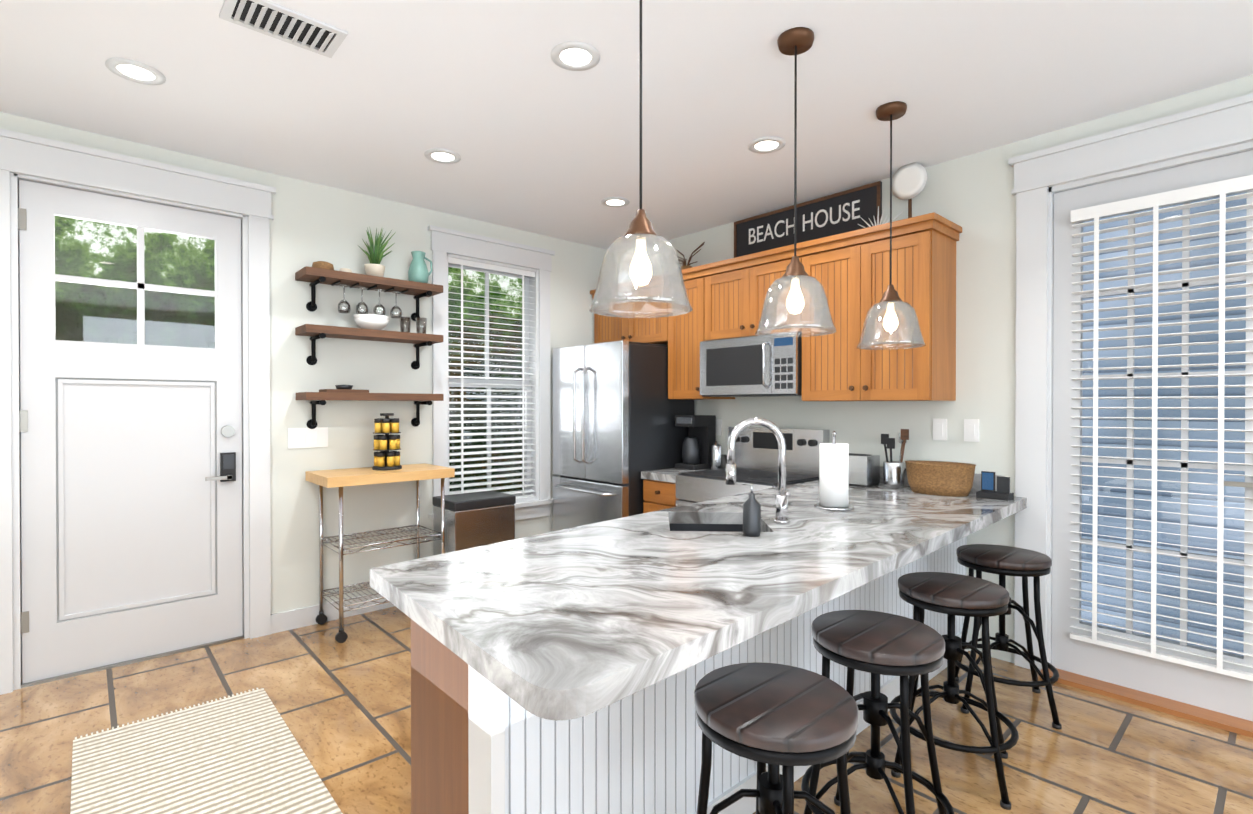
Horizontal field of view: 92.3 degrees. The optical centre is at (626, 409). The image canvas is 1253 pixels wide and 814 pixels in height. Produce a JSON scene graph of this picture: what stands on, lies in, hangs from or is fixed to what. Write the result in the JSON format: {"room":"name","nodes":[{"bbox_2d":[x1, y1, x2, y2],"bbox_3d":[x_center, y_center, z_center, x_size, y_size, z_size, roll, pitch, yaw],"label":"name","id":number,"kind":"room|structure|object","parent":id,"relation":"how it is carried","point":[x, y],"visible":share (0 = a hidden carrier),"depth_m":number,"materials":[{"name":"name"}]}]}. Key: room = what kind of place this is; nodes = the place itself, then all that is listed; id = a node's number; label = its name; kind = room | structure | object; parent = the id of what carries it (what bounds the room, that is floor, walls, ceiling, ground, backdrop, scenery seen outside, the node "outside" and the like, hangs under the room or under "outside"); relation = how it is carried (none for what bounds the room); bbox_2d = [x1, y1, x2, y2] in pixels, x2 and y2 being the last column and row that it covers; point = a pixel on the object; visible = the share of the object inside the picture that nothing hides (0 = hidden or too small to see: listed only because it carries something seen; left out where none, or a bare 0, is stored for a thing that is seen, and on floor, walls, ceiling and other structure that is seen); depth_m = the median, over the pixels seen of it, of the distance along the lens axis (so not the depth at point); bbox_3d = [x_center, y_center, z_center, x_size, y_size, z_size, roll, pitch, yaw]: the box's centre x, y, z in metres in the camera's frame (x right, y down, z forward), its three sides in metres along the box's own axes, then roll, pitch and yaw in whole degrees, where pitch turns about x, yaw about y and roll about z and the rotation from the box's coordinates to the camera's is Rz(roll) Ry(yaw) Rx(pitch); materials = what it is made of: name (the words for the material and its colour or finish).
{"room":"kitchen","nodes":[
{"label":"kitchen","id":0,"kind":"room"},
{"bbox_2d":[0,112,605,613],"bbox_3d":[-2.924,-0.030,2.821,7.950,2.670,0.150,0,0,-42],"label":"wall","id":1,"kind":"structure","parent":0,"point":[310,222],"depth_m":3.76,"materials":[{"name":"white paint"}]},
{"bbox_2d":[0,128,275,694],"bbox_3d":[-2.534,0.013,3.142,1.210,2.580,0.195,0,0,-42],"label":"door","id":2,"kind":"structure","parent":1,"relation":"attached to","point":[135,520],"depth_m":3.09,"materials":[{"name":"white wood"}]},
{"bbox_2d":[288,427,327,448],"bbox_3d":[-1.916,0.169,3.620,0.214,0.120,0.011,0,0,-42],"label":"light switch","id":3,"kind":"object","parent":1,"relation":"attached to","point":[306,437],"visible":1,"depth_m":3.61,"materials":[{"name":"white plastic"}]},
{"bbox_2d":[271,593,393,633],"bbox_3d":[-1.297,1.241,4.181,2.080,0.110,0.016,0,0,-42],"label":"baseboard","id":4,"kind":"structure","parent":1,"relation":"attached to","point":[292,619],"depth_m":3.63,"materials":[{"name":"white"}]},
{"bbox_2d":[295,266,443,428],"bbox_3d":[-1.585,-0.347,3.760,0.820,0.928,0.240,0,0,-42],"label":"wall shelves","id":5,"kind":"object","parent":1,"relation":"attached to","point":[316,276],"visible":0.96,"depth_m":3.64,"materials":[{"name":"brown wood"}]},
{"bbox_2d":[312,261,340,270],"bbox_3d":[-1.795,-0.842,3.557,0.118,0.062,0.118,0,0,36],"label":"bowl","id":6,"kind":"object","parent":5,"relation":"on","point":[323,264],"depth_m":3.51,"materials":[{"name":"wicker"}]},
{"bbox_2d":[319,385,368,392],"bbox_3d":[-1.713,-0.127,3.649,0.240,0.050,0.160,0,0,-42],"label":"tray","id":7,"kind":"object","parent":5,"relation":"on","point":[344,388],"visible":1,"depth_m":3.60,"materials":[{"name":"brown wood"}]},
{"bbox_2d":[331,280,356,313],"bbox_3d":[-1.714,-0.675,3.637,0.087,0.178,0.150,0,0,-42],"label":"glass","id":8,"kind":"object","parent":5,"relation":"on","point":[348,309],"depth_m":3.64,"materials":[{"name":"clear glass"}]},
{"bbox_2d":[341,268,351,272],"bbox_3d":[-1.705,-0.834,3.651,0.078,0.045,0.080,0,0,-42],"label":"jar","id":9,"kind":"object","parent":5,"relation":"on","point":[342,269],"depth_m":3.62,"materials":[{"name":"ceramic"}]},
{"bbox_2d":[357,283,374,313],"bbox_3d":[-1.636,-0.676,3.708,0.087,0.178,0.150,0,0,-42],"label":"glass","id":10,"kind":"object","parent":5,"relation":"on","point":[361,303],"depth_m":3.71,"materials":[{"name":"clear glass"}]},
{"bbox_2d":[353,314,389,329],"bbox_3d":[-1.587,-0.533,3.746,0.210,0.092,0.210,0,0,-42],"label":"bowl","id":11,"kind":"object","parent":5,"relation":"on","point":[372,321],"visible":0.9,"depth_m":3.67,"materials":[{"name":"white ceramic"}]},
{"bbox_2d":[360,227,395,276],"bbox_3d":[-1.553,-0.976,3.763,0.201,0.328,0.229,0,0,-42],"label":"potted plant","id":12,"kind":"object","parent":5,"relation":"on","point":[374,267],"visible":0.98,"depth_m":3.74,"materials":[{"name":"green plant"}]},
{"bbox_2d":[375,285,391,316],"bbox_3d":[-1.558,-0.676,3.778,0.087,0.178,0.150,0,0,-42],"label":"glass","id":13,"kind":"object","parent":5,"relation":"on","point":[379,290],"depth_m":3.78,"materials":[{"name":"clear glass"}]},
{"bbox_2d":[391,287,407,317],"bbox_3d":[-1.476,-0.677,3.852,0.100,0.178,0.150,0,0,-42],"label":"glass","id":14,"kind":"object","parent":5,"relation":"on","point":[395,292],"depth_m":3.85,"materials":[{"name":"clear glass"}]},
{"bbox_2d":[399,317,426,333],"bbox_3d":[-1.391,-0.543,3.923,0.170,0.110,0.072,0,0,-18],"label":"tumbler","id":15,"kind":"object","parent":5,"relation":"on","point":[406,322],"visible":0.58,"depth_m":3.91,"materials":[{"name":"clear glass"}]},
{"bbox_2d":[408,251,432,282],"bbox_3d":[-1.353,-0.921,3.955,0.163,0.215,0.132,0,0,-42],"label":"pitcher","id":16,"kind":"object","parent":5,"relation":"on","point":[418,271],"visible":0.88,"depth_m":3.90,"materials":[{"name":"teal ceramic"}]},
{"bbox_2d":[428,225,554,531],"bbox_3d":[-1.013,-0.206,4.507,1.030,2.100,0.199,0,0,-42],"label":"window","id":17,"kind":"structure","parent":1,"relation":"in","point":[445,243],"depth_m":4.57,"materials":[{"name":"white"}]},
{"bbox_2d":[448,257,534,497],"bbox_3d":[-1.005,-0.197,4.499,0.726,1.774,0.055,0,0,-42],"label":"window blind","id":18,"kind":"object","parent":17,"relation":"attached to","point":[461,263],"visible":0.79,"depth_m":4.48,"materials":[{"name":"white plastic"}]},
{"bbox_2d":[0,606,1252,813],"bbox_3d":[-0.548,1.372,0.192,8.250,0.100,7.550,0,0,-42],"label":"floor","id":19,"kind":"structure","parent":0,"point":[344,708],"depth_m":2.42,"materials":[{"name":"tile"}]},
{"bbox_2d":[70,687,342,813],"bbox_3d":[-1.299,1.304,1.877,0.650,0.011,1.960,0,0,-42],"label":"rug","id":20,"kind":"object","parent":19,"relation":"on","point":[242,753],"visible":1,"depth_m":2.19,"materials":[{"name":"beige fabric"}]},
{"bbox_2d":[305,463,454,642],"bbox_3d":[-1.499,0.834,3.687,0.740,0.929,0.440,0,0,-42],"label":"kitchen cart","id":21,"kind":"object","parent":19,"relation":"on","point":[340,478],"visible":0.73,"depth_m":3.60,"materials":[{"name":"silver metal"}]},
{"bbox_2d":[372,413,401,469],"bbox_3d":[-1.483,0.196,3.724,0.170,0.345,0.170,0,0,-42],"label":"spice rack","id":22,"kind":"object","parent":21,"relation":"on","point":[386,458],"visible":1,"depth_m":3.68,"materials":[{"name":"black"}]},
{"bbox_2d":[432,491,515,555],"bbox_3d":[-1.034,0.946,4.135,0.458,0.700,0.384,0,0,-42],"label":"trash can","id":23,"kind":"object","parent":19,"relation":"on","point":[476,519],"visible":0.38,"depth_m":4.03,"materials":[{"name":"black"}]},
{"bbox_2d":[553,340,693,530],"bbox_3d":[-0.056,0.405,4.681,0.820,1.775,0.830,0,0,-42],"label":"fridge","id":24,"kind":"object","parent":19,"relation":"on","point":[616,430],"visible":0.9,"depth_m":4.36,"materials":[{"name":"silver metal"}]},
{"bbox_2d":[641,454,726,481],"bbox_3d":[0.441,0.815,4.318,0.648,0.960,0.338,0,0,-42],"label":"countertop","id":25,"kind":"structure","parent":19,"relation":"on","point":[671,472],"depth_m":4.23,"materials":[{"name":"white stone"}]},
{"bbox_2d":[675,415,715,469],"bbox_3d":[0.509,0.238,4.455,0.242,0.390,0.190,0,0,-42],"label":"coffee maker","id":26,"kind":"object","parent":25,"relation":"on","point":[696,446],"visible":0.9,"depth_m":4.40,"materials":[{"name":"black plastic"}]},
{"bbox_2d":[711,441,721,468],"bbox_3d":[0.650,0.330,4.361,0.080,0.207,0.080,0,0,-42],"label":"steel canister","id":27,"kind":"object","parent":25,"relation":"on","point":[716,454],"visible":0.88,"depth_m":4.33,"materials":[{"name":"silver metal"}]},
{"bbox_2d":[370,466,1026,813],"bbox_3d":[0.596,0.828,2.398,2.987,0.960,1.194,0,0,-42],"label":"kitchen island","id":28,"kind":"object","parent":19,"relation":"on","point":[564,671],"depth_m":1.60,"materials":[{"name":"white stone"}]},
{"bbox_2d":[742,482,760,536],"bbox_3d":[0.445,0.356,2.149,0.064,0.184,0.072,0,0,-42],"label":"soap dispenser","id":29,"kind":"object","parent":28,"relation":"on","point":[751,516],"visible":1,"depth_m":2.12,"materials":[{"name":"black metal"}]},
{"bbox_2d":[726,417,789,523],"bbox_3d":[0.539,0.239,2.362,0.192,0.416,0.246,0,0,-42],"label":"faucet","id":30,"kind":"object","parent":28,"relation":"on","point":[782,496],"visible":1,"depth_m":2.37,"materials":[{"name":"silver metal"}]},
{"bbox_2d":[814,431,853,510],"bbox_3d":[0.936,0.270,2.714,0.170,0.350,0.170,0,0,-42],"label":"paper towel holder","id":31,"kind":"object","parent":28,"relation":"on","point":[834,479],"visible":1,"depth_m":2.66,"materials":[{"name":"white paper"}]},
{"bbox_2d":[849,453,879,486],"bbox_3d":[1.319,0.350,3.544,0.160,0.178,0.280,0,0,-42],"label":"toaster","id":32,"kind":"object","parent":28,"relation":"on","point":[864,470],"visible":0.52,"depth_m":3.43,"materials":[{"name":"silver metal"}]},
{"bbox_2d":[881,429,908,487],"bbox_3d":[1.518,0.275,3.413,0.111,0.330,0.148,0,0,-42],"label":"utensil crock","id":33,"kind":"object","parent":28,"relation":"on","point":[893,474],"visible":1,"depth_m":3.38,"materials":[{"name":"silver metal"}]},
{"bbox_2d":[905,460,975,496],"bbox_3d":[1.646,0.362,3.166,0.227,0.160,0.350,0,0,-42],"label":"wicker basket","id":34,"kind":"object","parent":28,"relation":"on","point":[943,478],"visible":1,"depth_m":3.08,"materials":[{"name":"brown wicker"}]},
{"bbox_2d":[976,471,1013,500],"bbox_3d":[1.840,0.378,3.004,0.090,0.130,0.140,0,0,-42],"label":"dock","id":35,"kind":"object","parent":28,"relation":"on","point":[988,491],"visible":1,"depth_m":2.99,"materials":[{"name":"black plastic"}]},
{"bbox_2d":[676,427,829,506],"bbox_3d":[0.790,0.703,3.891,0.684,1.150,0.750,0,0,-42],"label":"range","id":36,"kind":"object","parent":19,"relation":"on","point":[756,455],"visible":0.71,"depth_m":3.90,"materials":[{"name":"silver metal"}]},
{"bbox_2d":[694,662,858,813],"bbox_3d":[0.335,0.982,1.369,0.418,0.665,0.418,0,0,-42],"label":"bar stool","id":37,"kind":"object","parent":19,"relation":"on","point":[775,716],"visible":1,"depth_m":1.32,"materials":[{"name":"brown wood"}]},
{"bbox_2d":[801,610,954,813],"bbox_3d":[0.731,0.979,1.766,0.418,0.665,0.418,0,0,-42],"label":"bar stool","id":38,"kind":"object","parent":19,"relation":"on","point":[875,644],"visible":0.83,"depth_m":1.74,"materials":[{"name":"brown wood"}]},
{"bbox_2d":[889,572,1018,809],"bbox_3d":[1.193,0.976,2.209,0.448,0.665,0.446,0,0,-42],"label":"bar stool","id":39,"kind":"object","parent":19,"relation":"on","point":[951,595],"visible":0.81,"depth_m":2.14,"materials":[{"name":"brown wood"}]},
{"bbox_2d":[955,544,1061,729],"bbox_3d":[1.678,0.973,2.687,0.476,0.665,0.474,0,0,-42],"label":"bar stool","id":40,"kind":"object","parent":19,"relation":"on","point":[1002,561],"visible":0.9,"depth_m":2.61,"materials":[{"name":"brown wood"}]},
{"bbox_2d":[0,0,1252,250],"bbox_3d":[-0.548,-1.398,0.174,8.250,0.100,7.550,0,0,-42],"label":"ceiling","id":41,"kind":"structure","parent":0,"point":[490,92],"depth_m":2.55,"materials":[{"name":"white paint"}]},
{"bbox_2d":[105,58,165,84],"bbox_3d":[-1.975,-1.358,2.423,0.189,0.007,0.189,0,0,39],"label":"recessed light","id":42,"kind":"object","parent":41,"relation":"in","point":[135,71],"depth_m":2.42,"materials":[{"name":"white"}]},
{"bbox_2d":[219,0,347,57],"bbox_3d":[-1.204,-1.352,2.121,0.360,0.016,0.200,0,0,-42],"label":"ceiling vent","id":43,"kind":"object","parent":41,"relation":"in","point":[276,21],"visible":0.98,"depth_m":2.12,"materials":[{"name":"white metal"}]},
{"bbox_2d":[424,148,460,163],"bbox_3d":[-0.990,-1.363,3.242,0.189,0.007,0.189,0,0,39],"label":"recessed light","id":44,"kind":"object","parent":41,"relation":"in","point":[444,156],"depth_m":3.23,"materials":[{"name":"white"}]},
{"bbox_2d":[551,41,599,70],"bbox_3d":[-0.196,-1.357,2.316,0.189,0.007,0.189,0,0,9],"label":"recessed light","id":45,"kind":"object","parent":41,"relation":"in","point":[575,56],"depth_m":2.31,"materials":[{"name":"white"}]},
{"bbox_2d":[601,197,629,206],"bbox_3d":[-0.074,-1.368,3.973,0.189,0.007,0.189,0,0,39],"label":"recessed light","id":46,"kind":"object","parent":41,"relation":"in","point":[610,201],"depth_m":3.97,"materials":[{"name":"white"}]},
{"bbox_2d":[589,0,692,317],"bbox_3d":[0.040,-0.817,1.684,0.290,1.079,0.290,0,0,-42],"label":"pendant light","id":47,"kind":"object","parent":41,"relation":"hanging from","point":[640,236],"visible":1,"depth_m":1.62,"materials":[{"name":"clear glass"}]},
{"bbox_2d":[748,137,785,152],"bbox_3d":[0.723,-1.362,3.104,0.189,0.007,0.189,0,0,42],"label":"recessed light","id":48,"kind":"object","parent":41,"relation":"in","point":[764,144],"depth_m":3.10,"materials":[{"name":"white"}]},
{"bbox_2d":[755,27,836,336],"bbox_3d":[0.620,-0.821,2.206,0.290,1.079,0.290,0,0,-42],"label":"pendant light","id":49,"kind":"object","parent":41,"relation":"hanging from","point":[796,41],"visible":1,"depth_m":2.17,"materials":[{"name":"clear glass"}]},
{"bbox_2d":[857,101,925,349],"bbox_3d":[1.199,-0.824,2.728,0.290,1.079,0.290,0,0,-42],"label":"pendant light","id":50,"kind":"object","parent":41,"relation":"hanging from","point":[891,301],"visible":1,"depth_m":2.69,"materials":[{"name":"clear glass"}]},
{"bbox_2d":[625,75,1252,662],"bbox_3d":[2.400,-0.030,2.738,0.150,2.670,7.100,0,0,-42],"label":"wall","id":51,"kind":"structure","parent":0,"point":[973,197],"depth_m":3.22,"materials":[{"name":"white paint"}]},
{"bbox_2d":[590,274,665,344],"bbox_3d":[0.145,-0.753,4.861,0.349,0.490,0.860,0,0,-42],"label":"upper cabinet","id":52,"kind":"object","parent":51,"relation":"attached to","point":[651,330],"depth_m":4.70,"materials":[{"name":"brown wood"}]},
{"bbox_2d":[619,258,631,283],"bbox_3d":[-0.005,-1.136,5.034,0.160,0.270,0.160,0,0,-42],"label":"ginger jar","id":53,"kind":"object","parent":52,"relation":"on","point":[626,267],"depth_m":4.97,"materials":[{"name":"white ceramic"}]},
{"bbox_2d":[677,242,704,269],"bbox_3d":[0.468,-1.117,4.523,0.120,0.238,0.301,0,0,-42],"label":"spiky potted plant","id":54,"kind":"object","parent":52,"relation":"on","point":[684,266],"visible":0.6,"depth_m":4.51,"materials":[{"name":"plant"}]},
{"bbox_2d":[666,264,734,399],"bbox_3d":[0.570,-0.535,4.390,0.349,0.920,0.412,0,0,-42],"label":"upper cabinet","id":55,"kind":"object","parent":51,"relation":"attached to","point":[685,332],"depth_m":4.27,"materials":[{"name":"brown wood"}]},
{"bbox_2d":[716,419,721,434],"bbox_3d":[0.687,0.134,4.521,0.007,0.120,0.072,0,0,-42],"label":"electrical outlet plate","id":56,"kind":"object","parent":51,"relation":"attached to","point":[718,421],"depth_m":4.51,"materials":[{"name":"white plastic"}]},
{"bbox_2d":[710,242,801,340],"bbox_3d":[0.921,-0.733,3.999,0.349,0.520,0.760,0,0,-42],"label":"upper cabinet","id":57,"kind":"object","parent":51,"relation":"attached to","point":[739,286],"depth_m":3.90,"materials":[{"name":"brown wood"}]},
{"bbox_2d":[700,332,801,396],"bbox_3d":[0.884,-0.278,3.969,0.445,0.380,0.750,0,0,-42],"label":"microwave","id":58,"kind":"object","parent":57,"relation":"attached to","point":[756,366],"visible":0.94,"depth_m":3.81,"materials":[{"name":"silver metal"}]},
{"bbox_2d":[734,181,881,257],"bbox_3d":[1.150,-1.218,3.974,0.026,0.280,1.080,0,0,-42],"label":"sign","id":59,"kind":"object","parent":51,"relation":"attached to","point":[834,214],"visible":0.98,"depth_m":3.90,"materials":[{"name":"black wood"}]},
{"bbox_2d":[802,212,961,400],"bbox_3d":[1.423,-0.519,3.444,0.349,0.940,0.740,0,0,-42],"label":"upper cabinet","id":60,"kind":"object","parent":51,"relation":"attached to","point":[849,271],"depth_m":3.25,"materials":[{"name":"brown wood"}]},
{"bbox_2d":[858,206,902,227],"bbox_3d":[1.471,-1.089,3.500,0.060,0.194,0.271,0,0,-42],"label":"fan","id":61,"kind":"object","parent":60,"relation":"on","point":[878,219],"visible":0.27,"depth_m":3.50,"materials":[{"name":"white"}]},
{"bbox_2d":[892,162,927,217],"bbox_3d":[1.568,-1.183,3.355,0.090,0.385,0.200,0,0,-42],"label":"plate stand","id":62,"kind":"object","parent":60,"relation":"on","point":[909,181],"visible":0.83,"depth_m":3.35,"materials":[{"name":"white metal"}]},
{"bbox_2d":[933,419,946,440],"bbox_3d":[1.743,0.112,3.346,0.010,0.120,0.072,0,0,-42],"label":"electrical outlet plate","id":63,"kind":"object","parent":51,"relation":"attached to","point":[939,425],"depth_m":3.34,"materials":[{"name":"white plastic"}]},
{"bbox_2d":[964,419,978,441],"bbox_3d":[1.851,0.112,3.227,0.010,0.120,0.072,0,0,-42],"label":"electrical outlet plate","id":64,"kind":"object","parent":51,"relation":"attached to","point":[971,430],"depth_m":3.22,"materials":[{"name":"white plastic"}]},
{"bbox_2d":[1008,93,1252,737],"bbox_3d":[2.376,0.016,2.697,0.240,2.580,1.130,0,0,-42],"label":"door frame","id":65,"kind":"structure","parent":51,"relation":"attached to","point":[1049,195],"depth_m":2.82,"materials":[{"name":"white"}]},
{"bbox_2d":[1070,175,1252,680],"bbox_3d":[2.360,0.076,2.683,0.048,2.060,0.620,0,0,-42],"label":"door blind","id":66,"kind":"object","parent":51,"relation":"attached to","point":[1223,189],"visible":0.9,"depth_m":2.66,"materials":[{"name":"white plastic"}]},
{"label":"outside","id":67,"kind":"structure","parent":0,"visible":0},
{"bbox_2d":[55,216,524,491],"bbox_3d":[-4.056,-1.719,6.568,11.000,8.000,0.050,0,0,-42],"label":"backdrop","id":68,"kind":"structure","parent":67,"point":[150,310],"depth_m":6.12,"materials":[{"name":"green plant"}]},
{"bbox_2d":[1081,192,1246,655],"bbox_3d":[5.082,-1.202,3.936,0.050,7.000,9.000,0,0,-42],"label":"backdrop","id":69,"kind":"structure","parent":67,"point":[1161,506],"depth_m":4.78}
]}

